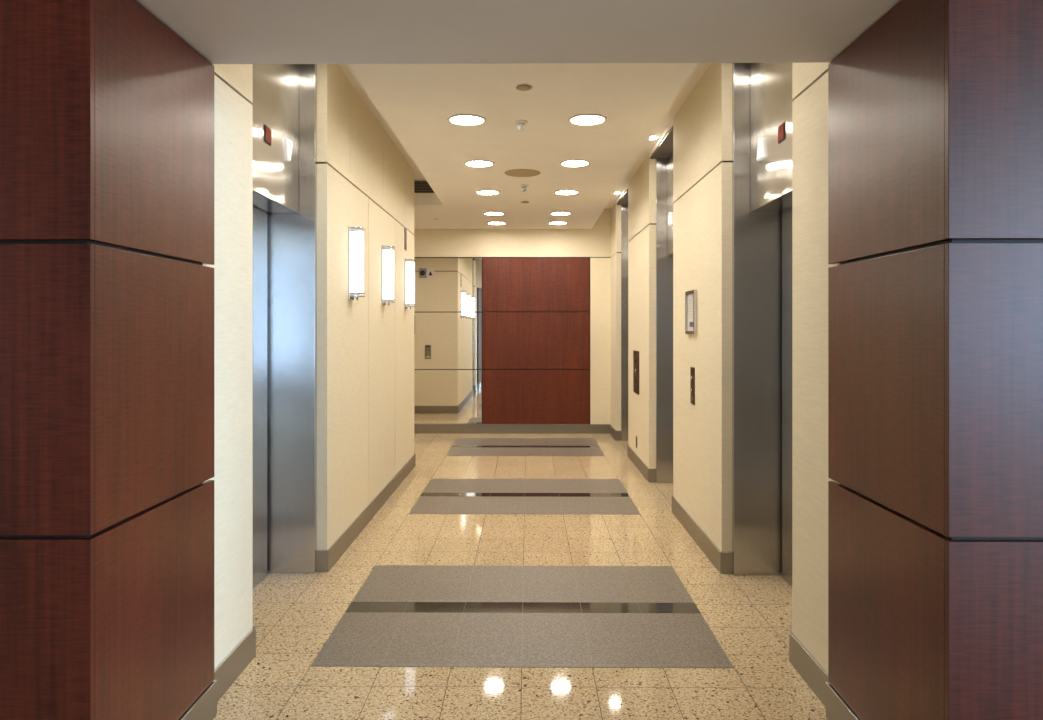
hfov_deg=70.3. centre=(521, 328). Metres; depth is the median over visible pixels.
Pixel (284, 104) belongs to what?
elevator
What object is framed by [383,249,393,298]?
diffuser
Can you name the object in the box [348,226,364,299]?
wall sconce
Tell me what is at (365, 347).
wall
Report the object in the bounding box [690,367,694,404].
panel
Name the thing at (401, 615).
rug
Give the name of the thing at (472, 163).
recessed light
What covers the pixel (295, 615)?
floor
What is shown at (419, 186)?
ceiling vent
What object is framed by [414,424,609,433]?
baseboard
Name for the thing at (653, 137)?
recessed light
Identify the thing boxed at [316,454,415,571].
baseboard
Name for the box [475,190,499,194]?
recessed light
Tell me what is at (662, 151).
elevator
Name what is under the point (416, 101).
ceiling
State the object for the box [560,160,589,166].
recessed light
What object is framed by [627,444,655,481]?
baseboard
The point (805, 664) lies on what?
baseboard
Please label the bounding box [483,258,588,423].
wood wall panel
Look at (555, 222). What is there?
recessed light
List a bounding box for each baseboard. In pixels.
[214,627,255,701]
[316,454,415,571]
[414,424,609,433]
[610,424,620,440]
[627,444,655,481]
[672,496,732,573]
[789,632,827,706]
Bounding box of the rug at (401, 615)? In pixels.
[310,565,733,667]
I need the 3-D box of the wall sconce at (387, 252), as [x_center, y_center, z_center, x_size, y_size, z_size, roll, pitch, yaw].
[-1.107,-0.444,6.169,0.097,0.498,0.132,0,0,0]
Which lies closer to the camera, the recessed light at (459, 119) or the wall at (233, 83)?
the wall at (233, 83)
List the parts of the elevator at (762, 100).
door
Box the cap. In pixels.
[516,85,530,90]
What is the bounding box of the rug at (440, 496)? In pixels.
[409,479,640,514]
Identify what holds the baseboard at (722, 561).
attached to the wall at (702, 126)
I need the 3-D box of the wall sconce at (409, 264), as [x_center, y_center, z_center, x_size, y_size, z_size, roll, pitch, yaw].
[-1.097,-0.444,7.309,0.097,0.498,0.132,0,0,0]
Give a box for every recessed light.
[447,114,485,125]
[464,160,494,166]
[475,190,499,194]
[483,212,504,215]
[487,221,505,224]
[548,221,566,224]
[550,212,570,214]
[554,190,578,194]
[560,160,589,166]
[568,114,606,125]
[649,135,658,139]
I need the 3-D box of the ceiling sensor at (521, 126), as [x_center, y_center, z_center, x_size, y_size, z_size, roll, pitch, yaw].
[0.000,-1.366,4.980,0.084,0.062,0.084,0,0,0]
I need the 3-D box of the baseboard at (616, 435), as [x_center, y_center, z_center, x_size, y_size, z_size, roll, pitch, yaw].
[1.269,1.395,9.999,0.077,0.131,0.661,0,0,0]
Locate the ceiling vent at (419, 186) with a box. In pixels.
[414,181,433,192]
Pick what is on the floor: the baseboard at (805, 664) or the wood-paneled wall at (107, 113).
the wood-paneled wall at (107, 113)
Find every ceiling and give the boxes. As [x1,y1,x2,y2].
[136,0,900,63]
[347,63,697,228]
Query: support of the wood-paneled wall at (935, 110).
on the floor
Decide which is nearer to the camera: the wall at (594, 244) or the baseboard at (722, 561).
the baseboard at (722, 561)
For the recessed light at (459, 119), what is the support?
in the ceiling at (416, 101)
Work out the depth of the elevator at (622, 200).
9.64 m
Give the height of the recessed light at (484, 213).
0.010 m
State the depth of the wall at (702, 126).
4.52 m
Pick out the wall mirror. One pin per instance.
(448, 291)
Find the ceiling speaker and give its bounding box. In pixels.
[505,169,539,176]
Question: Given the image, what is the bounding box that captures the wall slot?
[404,228,406,250]
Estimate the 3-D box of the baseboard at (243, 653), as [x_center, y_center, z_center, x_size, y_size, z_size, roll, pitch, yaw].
[-1.227,1.395,3.033,0.077,0.131,0.546,0,0,0]
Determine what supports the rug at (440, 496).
on the floor
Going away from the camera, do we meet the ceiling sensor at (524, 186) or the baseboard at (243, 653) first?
the baseboard at (243, 653)
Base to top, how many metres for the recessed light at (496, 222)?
0.010 m
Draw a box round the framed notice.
[685,289,696,333]
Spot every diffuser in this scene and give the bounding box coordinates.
[350,231,363,292]
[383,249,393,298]
[406,262,414,303]
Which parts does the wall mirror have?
mirror pane, mirror pane, mirror pane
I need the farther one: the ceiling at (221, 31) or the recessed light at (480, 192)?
the recessed light at (480, 192)
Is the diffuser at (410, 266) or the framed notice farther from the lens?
the diffuser at (410, 266)
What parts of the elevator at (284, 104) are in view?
door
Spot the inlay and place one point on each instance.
(461, 446)
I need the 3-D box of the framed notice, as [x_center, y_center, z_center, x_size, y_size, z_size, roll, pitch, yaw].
[1.190,-0.117,5.191,0.023,0.305,0.280,0,0,0]
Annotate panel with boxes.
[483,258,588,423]
[633,350,638,394]
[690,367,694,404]
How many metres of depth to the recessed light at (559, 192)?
7.55 m
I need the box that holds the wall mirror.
[414,258,481,423]
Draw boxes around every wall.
[0,0,216,719]
[203,64,252,668]
[317,64,413,549]
[414,209,610,423]
[611,63,839,672]
[826,0,1042,719]
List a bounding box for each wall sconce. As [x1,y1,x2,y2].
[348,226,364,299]
[381,245,394,304]
[404,258,414,308]
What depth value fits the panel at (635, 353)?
7.81 m
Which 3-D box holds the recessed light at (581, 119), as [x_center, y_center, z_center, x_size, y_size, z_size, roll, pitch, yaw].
[0.440,-1.392,4.927,0.256,0.010,0.256,0,0,0]
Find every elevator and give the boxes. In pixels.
[250,64,316,588]
[616,184,627,440]
[649,119,674,482]
[732,63,794,586]
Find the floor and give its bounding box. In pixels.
[213,433,827,719]
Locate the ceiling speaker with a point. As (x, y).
(516, 172)
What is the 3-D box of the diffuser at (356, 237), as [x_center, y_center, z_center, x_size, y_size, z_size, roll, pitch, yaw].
[-1.114,-0.452,5.029,0.079,0.410,0.120,0,0,0]
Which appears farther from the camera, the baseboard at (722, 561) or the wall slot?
the wall slot
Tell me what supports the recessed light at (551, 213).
in the ceiling at (416, 101)
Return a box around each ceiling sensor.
[515,120,527,130]
[520,184,528,190]
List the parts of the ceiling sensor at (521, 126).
mounting plate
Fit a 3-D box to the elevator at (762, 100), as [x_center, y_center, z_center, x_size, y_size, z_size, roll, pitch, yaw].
[1.391,-0.109,3.829,0.400,3.138,1.180,0,0,0]
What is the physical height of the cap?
0.012 m
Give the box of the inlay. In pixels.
[446,438,604,455]

